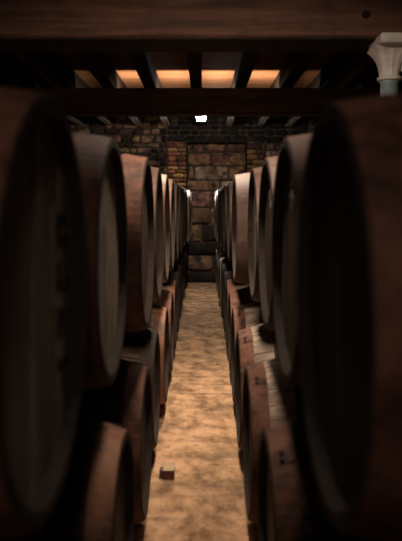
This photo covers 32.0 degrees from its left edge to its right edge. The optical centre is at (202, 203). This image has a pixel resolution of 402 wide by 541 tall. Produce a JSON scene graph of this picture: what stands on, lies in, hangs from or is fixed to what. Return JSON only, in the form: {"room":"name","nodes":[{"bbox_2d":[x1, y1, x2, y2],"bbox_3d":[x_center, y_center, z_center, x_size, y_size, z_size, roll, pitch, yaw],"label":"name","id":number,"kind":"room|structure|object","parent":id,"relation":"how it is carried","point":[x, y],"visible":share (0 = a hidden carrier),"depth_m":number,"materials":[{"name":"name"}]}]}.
{"room":"wine cellar","nodes":[
{"label":"wine cellar","id":0,"kind":"room"},
{"bbox_2d":[67,117,313,282],"bbox_3d":[0.000,-0.105,13.160,6.000,3.170,0.380,0,0,0],"label":"wall","id":1,"kind":"structure","parent":0,"point":[104,128],"depth_m":12.97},
{"bbox_2d":[186,140,246,283],"bbox_3d":[0.250,0.150,13.053,1.120,2.660,0.295,0,0,0],"label":"trim","id":2,"kind":"structure","parent":1,"relation":"attached to","point":[187,141],"depth_m":12.90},
{"bbox_2d":[134,283,257,540],"bbox_3d":[0.000,1.480,5.575,6.000,0.001,15.150,0,0,0],"label":"floor","id":3,"kind":"structure","parent":0,"point":[205,498],"depth_m":4.29,"materials":[{"name":"beige stone"}]},
{"bbox_2d":[1,415,134,540],"bbox_3d":[-0.730,1.066,2.240,0.960,0.820,0.820,0,0,0],"label":"barrel","id":4,"kind":"object","parent":3,"relation":"on","point":[96,501],"visible":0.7,"depth_m":2.04,"materials":[{"name":"wood"}]},
{"bbox_2d":[79,359,151,524],"bbox_3d":[-0.730,1.066,3.143,0.960,0.821,0.822,0,0,0],"label":"barrel","id":5,"kind":"object","parent":3,"relation":"on","point":[127,402],"visible":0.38,"depth_m":2.91,"materials":[{"name":"brown wood"}]},
{"bbox_2d":[121,328,159,449],"bbox_3d":[-0.745,1.066,4.046,0.960,0.820,0.820,0,0,0],"label":"barrel","id":6,"kind":"object","parent":3,"relation":"on","point":[143,346],"visible":0.17,"depth_m":3.88,"materials":[{"name":"wood"}]},
{"bbox_2d":[148,304,168,404],"bbox_3d":[-0.735,1.066,4.949,0.960,0.821,0.822,0,0,0],"label":"barrel","id":7,"kind":"object","parent":3,"relation":"on","point":[159,321],"visible":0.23,"depth_m":4.76,"materials":[{"name":"wood"}]},
{"bbox_2d":[152,289,173,371],"bbox_3d":[-0.735,1.066,5.852,0.960,0.820,0.820,0,0,0],"label":"barrel","id":8,"kind":"object","parent":3,"relation":"on","point":[166,300],"visible":0.13,"depth_m":5.70,"materials":[{"name":"brown wood"}]},
{"bbox_2d":[159,462,174,479],"bbox_3d":[-0.195,1.456,3.817,0.081,0.049,0.125,0,0,0],"label":"wooden block","id":9,"kind":"object","parent":3,"relation":"on","point":[167,472],"visible":1,"depth_m":3.77,"materials":[{"name":"brown wood"}]},
{"bbox_2d":[162,278,176,348],"bbox_3d":[-0.740,1.066,6.755,0.960,0.821,0.822,0,0,0],"label":"barrel","id":10,"kind":"object","parent":3,"relation":"on","point":[170,285],"visible":0.11,"depth_m":6.62,"materials":[{"name":"brown wood"}]},
{"bbox_3d":[-0.820,0.618,6.675,0.070,0.072,11.750,0,0,0],"label":"rail","id":11,"kind":"object","parent":10,"relation":"on","visible":0},
{"bbox_2d":[0,86,87,539],"bbox_3d":[-0.735,0.177,1.235,0.946,0.812,0.812,0,0,0],"label":"barrel","id":12,"kind":"object","parent":11,"relation":"on","point":[44,257],"visible":1,"depth_m":1.22,"materials":[{"name":"brown wood"}]},
{"bbox_2d":[72,132,127,389],"bbox_3d":[-0.748,0.170,2.138,0.960,0.824,0.824,0,0,0],"label":"barrel","id":13,"kind":"object","parent":11,"relation":"on","point":[99,157],"visible":0.42,"depth_m":2.07,"materials":[{"name":"brown wood"}]},
{"bbox_2d":[121,154,153,332],"bbox_3d":[-0.716,0.171,3.041,0.960,0.824,0.824,0,0,0],"label":"barrel","id":14,"kind":"object","parent":11,"relation":"on","point":[137,169],"visible":0.3,"depth_m":2.81,"materials":[{"name":"brown wood"}]},
{"bbox_2d":[151,167,163,301],"bbox_3d":[-0.722,0.171,3.944,0.960,0.824,0.824,0,0,0],"label":"barrel","id":15,"kind":"object","parent":11,"relation":"on","point":[156,172],"visible":0.16,"depth_m":4.12,"materials":[{"name":"wood"}]},
{"bbox_2d":[168,179,174,270],"bbox_3d":[-0.725,0.170,5.750,0.960,0.824,0.824,0,0,0],"label":"barrel","id":16,"kind":"object","parent":11,"relation":"on","point":[171,182],"visible":0.07,"depth_m":5.96,"materials":[{"name":"brown wood"}]},
{"bbox_2d":[182,187,184,248],"bbox_3d":[-0.710,0.171,8.459,0.960,0.824,0.824,0,0,0],"label":"barrel","id":17,"kind":"object","parent":11,"relation":"on","point":[183,196],"visible":0.11,"depth_m":8.69,"materials":[{"name":"wood"}]},
{"bbox_2d":[191,192,191,234],"bbox_3d":[-0.670,0.171,12.071,0.960,0.824,0.824,0,0,0],"label":"barrel","id":18,"kind":"object","parent":11,"relation":"on","point":[191,192],"visible":0.07,"depth_m":11.75,"materials":[{"name":"wood"}]},
{"bbox_3d":[-0.620,0.618,6.675,0.070,0.072,11.750,0,0,0],"label":"rail","id":19,"kind":"object","parent":10,"relation":"on","visible":0},
{"bbox_2d":[161,174,169,282],"bbox_3d":[-0.725,0.171,4.847,0.960,0.824,0.824,0,0,0],"label":"barrel","id":20,"kind":"object","parent":19,"relation":"on","point":[165,182],"visible":0.12,"depth_m":5.07,"materials":[{"name":"wood"}]},
{"bbox_2d":[174,182,178,261],"bbox_3d":[-0.720,0.170,6.653,0.960,0.824,0.824,0,0,0],"label":"barrel","id":21,"kind":"object","parent":19,"relation":"on","point":[176,191],"visible":0.13,"depth_m":6.77,"materials":[{"name":"wood"}]},
{"bbox_2d":[178,185,181,254],"bbox_3d":[-0.715,0.171,7.556,0.960,0.824,0.824,0,0,0],"label":"barrel","id":22,"kind":"object","parent":19,"relation":"on","point":[179,186],"visible":0.12,"depth_m":7.66,"materials":[{"name":"wood"}]},
{"bbox_2d":[184,189,187,244],"bbox_3d":[-0.695,0.171,9.362,0.960,0.824,0.824,0,0,0],"label":"barrel","id":23,"kind":"object","parent":19,"relation":"on","point":[185,190],"visible":0.08,"depth_m":9.19,"materials":[{"name":"wood"}]},
{"bbox_2d":[187,190,189,240],"bbox_3d":[-0.670,0.170,10.265,0.960,0.824,0.824,0,0,0],"label":"barrel","id":24,"kind":"object","parent":19,"relation":"on","point":[188,191],"visible":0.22,"depth_m":9.95,"materials":[{"name":"wood"}]},
{"bbox_2d":[190,191,190,237],"bbox_3d":[-0.670,0.171,11.168,0.960,0.824,0.824,0,0,0],"label":"barrel","id":25,"kind":"object","parent":19,"relation":"on","point":[190,191],"visible":0.03,"depth_m":10.85,"materials":[{"name":"wood"}]},
{"bbox_2d":[168,270,179,331],"bbox_3d":[-0.745,1.066,7.658,0.960,0.820,0.820,0,0,0],"label":"barrel","id":26,"kind":"object","parent":3,"relation":"on","point":[173,274],"visible":0.15,"depth_m":7.55,"materials":[{"name":"wood"}]},
{"bbox_2d":[173,262,181,318],"bbox_3d":[-0.750,1.066,8.561,0.960,0.821,0.822,0,0,0],"label":"barrel","id":27,"kind":"object","parent":3,"relation":"on","point":[177,267],"visible":0.12,"depth_m":8.72,"materials":[{"name":"wood"}]},
{"bbox_2d":[175,257,182,303],"bbox_3d":[-0.760,1.066,9.464,0.960,0.820,0.820,0,0,0],"label":"barrel","id":28,"kind":"object","parent":3,"relation":"on","point":[180,261],"visible":0.12,"depth_m":9.56,"materials":[{"name":"wood"}]},
{"bbox_2d":[178,253,183,296],"bbox_3d":[-0.770,1.066,10.367,0.960,0.821,0.822,0,0,0],"label":"barrel","id":29,"kind":"object","parent":3,"relation":"on","point":[181,255],"visible":0.09,"depth_m":10.54,"materials":[{"name":"wood"}]},
{"bbox_2d":[181,249,184,290],"bbox_3d":[-0.770,1.066,11.270,0.960,0.820,0.820,0,0,0],"label":"barrel","id":30,"kind":"object","parent":3,"relation":"on","point":[183,250],"visible":0.08,"depth_m":11.05,"materials":[{"name":"wood"}]},
{"bbox_2d":[184,246,186,283],"bbox_3d":[-0.770,1.066,12.173,0.960,0.821,0.822,0,0,0],"label":"barrel","id":31,"kind":"object","parent":3,"relation":"on","point":[185,248],"visible":0.11,"depth_m":12.04,"materials":[{"name":"wood"}]},
{"bbox_2d":[215,245,220,280],"bbox_3d":[0.700,1.066,12.173,0.960,0.821,0.822,0,0,0],"label":"barrel","id":32,"kind":"object","parent":3,"relation":"on","point":[219,246],"visible":0.06,"depth_m":12.35,"materials":[{"name":"wood"}]},
{"bbox_2d":[216,249,223,290],"bbox_3d":[0.700,1.066,11.270,0.960,0.820,0.820,0,0,0],"label":"barrel","id":33,"kind":"object","parent":3,"relation":"on","point":[218,250],"visible":0.11,"depth_m":11.24,"materials":[{"name":"wood"}]},
{"bbox_2d":[217,252,227,297],"bbox_3d":[0.700,1.066,10.367,0.960,0.821,0.822,0,0,0],"label":"barrel","id":34,"kind":"object","parent":3,"relation":"on","point":[220,255],"visible":0.12,"depth_m":10.20,"materials":[{"name":"wood"}]},
{"bbox_2d":[219,256,230,306],"bbox_3d":[0.705,1.066,9.464,0.960,0.820,0.820,0,0,0],"label":"barrel","id":35,"kind":"object","parent":3,"relation":"on","point":[223,260],"visible":0.12,"depth_m":9.32,"materials":[{"name":"wood"}]},
{"bbox_2d":[221,262,232,317],"bbox_3d":[0.710,1.066,8.561,0.960,0.821,0.822,0,0,0],"label":"barrel","id":36,"kind":"object","parent":3,"relation":"on","point":[229,265],"visible":0.12,"depth_m":8.41,"materials":[{"name":"wood"}]},
{"bbox_2d":[223,269,232,331],"bbox_3d":[0.710,1.066,7.658,0.960,0.820,0.820,0,0,0],"label":"barrel","id":37,"kind":"object","parent":3,"relation":"on","point":[228,274],"visible":0.12,"depth_m":7.63,"materials":[{"name":"wood"}]},
{"bbox_2d":[225,278,248,348],"bbox_3d":[0.705,1.066,6.755,0.960,0.821,0.822,0,0,0],"label":"barrel","id":38,"kind":"object","parent":3,"relation":"on","point":[231,285],"visible":0.11,"depth_m":6.59,"materials":[{"name":"brown wood"}]},
{"bbox_3d":[0.620,0.618,6.675,0.070,0.072,11.750,0,0,0],"label":"rail","id":39,"kind":"object","parent":38,"relation":"on","visible":0},
{"bbox_2d":[214,191,215,237],"bbox_3d":[0.665,0.171,11.168,0.960,0.824,0.824,0,0,0],"label":"barrel","id":40,"kind":"object","parent":39,"relation":"on","point":[215,191],"visible":0.09,"depth_m":11.06,"materials":[{"name":"wood"}]},
{"bbox_2d":[216,190,217,240],"bbox_3d":[0.670,0.170,10.265,0.960,0.824,0.824,0,0,0],"label":"barrel","id":41,"kind":"object","parent":39,"relation":"on","point":[216,190],"visible":0.07,"depth_m":9.98,"materials":[{"name":"wood"}]},
{"bbox_2d":[217,189,220,244],"bbox_3d":[0.680,0.171,9.362,0.960,0.824,0.824,0,0,0],"label":"barrel","id":42,"kind":"object","parent":39,"relation":"on","point":[219,190],"visible":0.13,"depth_m":9.12,"materials":[{"name":"wood"}]},
{"bbox_2d":[220,187,223,248],"bbox_3d":[0.695,0.171,8.459,0.960,0.824,0.824,0,0,0],"label":"barrel","id":43,"kind":"object","parent":39,"relation":"on","point":[221,191],"visible":0.12,"depth_m":8.28,"materials":[{"name":"wood"}]},
{"bbox_2d":[223,185,227,254],"bbox_3d":[0.705,0.170,7.556,0.960,0.824,0.824,0,0,0],"label":"barrel","id":44,"kind":"object","parent":39,"relation":"on","point":[225,189],"visible":0.12,"depth_m":7.38,"materials":[{"name":"wood"}]},
{"bbox_2d":[227,182,232,261],"bbox_3d":[0.720,0.170,6.653,0.960,0.824,0.824,0,0,0],"label":"barrel","id":45,"kind":"object","parent":39,"relation":"on","point":[230,185],"visible":0.08,"depth_m":6.49,"materials":[{"name":"wood"}]},
{"bbox_2d":[232,173,249,284],"bbox_3d":[0.695,0.171,4.847,0.960,0.824,0.824,0,0,0],"label":"barrel","id":46,"kind":"object","parent":39,"relation":"on","point":[240,181],"visible":0.23,"depth_m":4.55,"materials":[{"name":"wood"}]},
{"bbox_2d":[258,156,277,330],"bbox_3d":[0.748,0.170,3.041,0.960,0.824,0.824,0,0,0],"label":"barrel","id":47,"kind":"object","parent":39,"relation":"on","point":[269,164],"visible":0.18,"depth_m":3.21,"materials":[{"name":"wood"}]},
{"bbox_2d":[272,133,310,386],"bbox_3d":[0.725,0.171,2.138,0.960,0.824,0.824,0,0,0],"label":"barrel","id":48,"kind":"object","parent":39,"relation":"on","point":[291,158],"visible":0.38,"depth_m":2.25,"materials":[{"name":"brown wood"}]},
{"bbox_2d":[297,93,401,540],"bbox_3d":[0.678,0.183,1.235,0.929,0.798,0.798,0,0,0],"label":"barrel","id":49,"kind":"object","parent":39,"relation":"on","point":[349,253],"visible":1,"depth_m":1.09,"materials":[{"name":"brown wood"}]},
{"bbox_3d":[0.820,0.618,6.675,0.070,0.072,11.750,0,0,0],"label":"rail","id":50,"kind":"object","parent":38,"relation":"on","visible":0},
{"bbox_2d":[248,167,261,301],"bbox_3d":[0.754,0.170,3.944,0.960,0.824,0.824,0,0,0],"label":"barrel","id":51,"kind":"object","parent":50,"relation":"on","point":[255,175],"visible":0.14,"depth_m":4.11,"materials":[{"name":"wood"}]},
{"bbox_2d":[228,286,254,371],"bbox_3d":[0.700,1.066,5.852,0.960,0.820,0.820,0,0,0],"label":"barrel","id":52,"kind":"object","parent":3,"relation":"on","point":[238,297],"visible":0.16,"depth_m":5.73,"materials":[{"name":"brown wood"}]},
{"bbox_2d":[231,301,262,402],"bbox_3d":[0.690,1.066,4.949,0.960,0.821,0.822,0,0,0],"label":"barrel","id":53,"kind":"object","parent":3,"relation":"on","point":[244,316],"visible":0.17,"depth_m":4.80,"materials":[{"name":"brown wood"}]},
{"bbox_2d":[235,324,277,449],"bbox_3d":[0.680,1.066,4.046,0.960,0.820,0.820,0,0,0],"label":"barrel","id":54,"kind":"object","parent":3,"relation":"on","point":[254,344],"visible":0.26,"depth_m":3.86,"materials":[{"name":"brown wood"}]},
{"bbox_2d":[242,357,303,524],"bbox_3d":[0.675,1.066,3.143,0.960,0.821,0.822,0,0,0],"label":"barrel","id":55,"kind":"object","parent":3,"relation":"on","point":[268,401],"visible":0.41,"depth_m":2.91,"materials":[{"name":"brown wood"}]},
{"bbox_2d":[258,417,385,540],"bbox_3d":[0.680,1.066,2.240,0.960,0.820,0.820,0,0,0],"label":"barrel","id":56,"kind":"object","parent":3,"relation":"on","point":[290,507],"visible":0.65,"depth_m":2.03,"materials":[{"name":"brown wood"}]},
{"bbox_2d":[367,33,401,93],"bbox_3d":[1.319,0.182,4.725,0.362,2.596,0.350,0,0,0],"label":"column","id":57,"kind":"structure","parent":3,"relation":"on","point":[386,50],"depth_m":4.70,"materials":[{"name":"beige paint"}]},
{"bbox_2d":[0,52,401,87],"bbox_3d":[0.000,-1.720,5.598,6.400,0.060,15.597,0,0,0],"label":"ceiling","id":58,"kind":"structure","parent":0,"point":[218,68],"depth_m":8.73,"materials":[{"name":"beige paint"}]},
{"bbox_2d":[0,52,86,125],"bbox_3d":[-2.220,-1.563,5.485,0.140,0.253,14.970,0,0,0],"label":"joist","id":59,"kind":"object","parent":58,"relation":"attached to","point":[12,69],"visible":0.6,"depth_m":8.34,"materials":[{"name":"brown wood"}]},
{"bbox_2d":[18,52,114,125],"bbox_3d":[-1.700,-1.563,5.485,0.140,0.253,14.970,0,0,0],"label":"joist","id":60,"kind":"object","parent":58,"relation":"attached to","point":[51,64],"visible":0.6,"depth_m":7.95,"materials":[{"name":"brown wood"}]},
{"bbox_2d":[74,52,143,125],"bbox_3d":[-1.170,-1.563,5.485,0.140,0.253,14.970,0,0,0],"label":"joist","id":61,"kind":"object","parent":58,"relation":"attached to","point":[98,64],"visible":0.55,"depth_m":7.90,"materials":[{"name":"brown wood"}]},
{"bbox_2d":[127,52,170,125],"bbox_3d":[-0.660,-1.563,5.485,0.140,0.253,14.970,0,0,0],"label":"joist","id":62,"kind":"object","parent":58,"relation":"attached to","point":[142,62],"visible":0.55,"depth_m":7.86,"materials":[{"name":"brown wood"}]},
{"bbox_2d":[187,52,201,125],"bbox_3d":[-0.085,-1.567,5.485,0.140,0.247,14.970,0,0,0],"label":"joist","id":63,"kind":"object","parent":58,"relation":"attached to","point":[194,58],"visible":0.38,"depth_m":7.57,"materials":[{"name":"brown wood"}]},
{"bbox_2d":[196,117,205,120],"bbox_3d":[-0.030,-1.498,11.000,0.210,0.383,0.180,0,0,0],"label":"ceiling lamp","id":64,"kind":"object","parent":58,"relation":"hanging from","point":[198,118],"visible":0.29,"depth_m":10.94,"materials":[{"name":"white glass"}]},
{"bbox_2d":[225,52,258,125],"bbox_3d":[0.470,-1.563,5.485,0.140,0.253,14.970,0,0,0],"label":"joist","id":65,"kind":"object","parent":58,"relation":"attached to","point":[246,61],"visible":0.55,"depth_m":7.78,"materials":[{"name":"brown wood"}]},
{"bbox_2d":[255,52,318,125],"bbox_3d":[1.040,-1.563,5.485,0.140,0.253,14.970,0,0,0],"label":"joist","id":66,"kind":"object","parent":58,"relation":"attached to","point":[296,63],"visible":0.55,"depth_m":7.86,"materials":[{"name":"brown wood"}]},
{"bbox_2d":[283,52,369,125],"bbox_3d":[1.560,-1.563,5.485,0.140,0.253,14.970,0,0,0],"label":"joist","id":67,"kind":"object","parent":58,"relation":"attached to","point":[342,64],"visible":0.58,"depth_m":7.93,"materials":[{"name":"brown wood"}]},
{"bbox_2d":[313,62,379,125],"bbox_3d":[2.100,-1.563,5.485,0.140,0.253,14.970,0,0,0],"label":"joist","id":68,"kind":"object","parent":58,"relation":"attached to","point":[368,77],"visible":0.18,"depth_m":8.67,"materials":[{"name":"brown wood"}]},
{"bbox_2d":[188,143,244,281],"bbox_3d":[0.252,0.164,13.154,1.101,2.612,0.099,0,0,0],"label":"wall","id":69,"kind":"structure","parent":0,"point":[213,174],"depth_m":13.13,"materials":[{"name":"stone"}]},
{"bbox_2d":[167,142,265,245],"bbox_3d":[0.250,0.165,12.941,1.818,2.626,0.080,0,0,0],"label":"brick wall","id":70,"kind":"structure","parent":0,"point":[172,150],"depth_m":12.93,"materials":[{"name":"brown brick"}]},
{"bbox_3d":[-3.100,-0.105,5.675,0.200,3.170,15.350,0,0,0],"label":"wall","id":71,"kind":"structure","parent":0,"visible":0},
{"bbox_2d":[0,0,401,51],"bbox_3d":[0.000,-1.274,4.880,6.000,0.337,0.420,0,0,0],"label":"ceiling beam","id":72,"kind":"structure","parent":71,"relation":"attached to","point":[25,25],"depth_m":4.69,"materials":[{"name":"wood"}]},
{"bbox_2d":[14,88,401,116],"bbox_3d":[0.000,-1.279,8.832,6.000,0.328,0.295,0,0,0],"label":"ceiling beam","id":73,"kind":"structure","parent":71,"relation":"attached to","point":[75,102],"depth_m":8.70,"materials":[{"name":"brown wood"}]}
]}

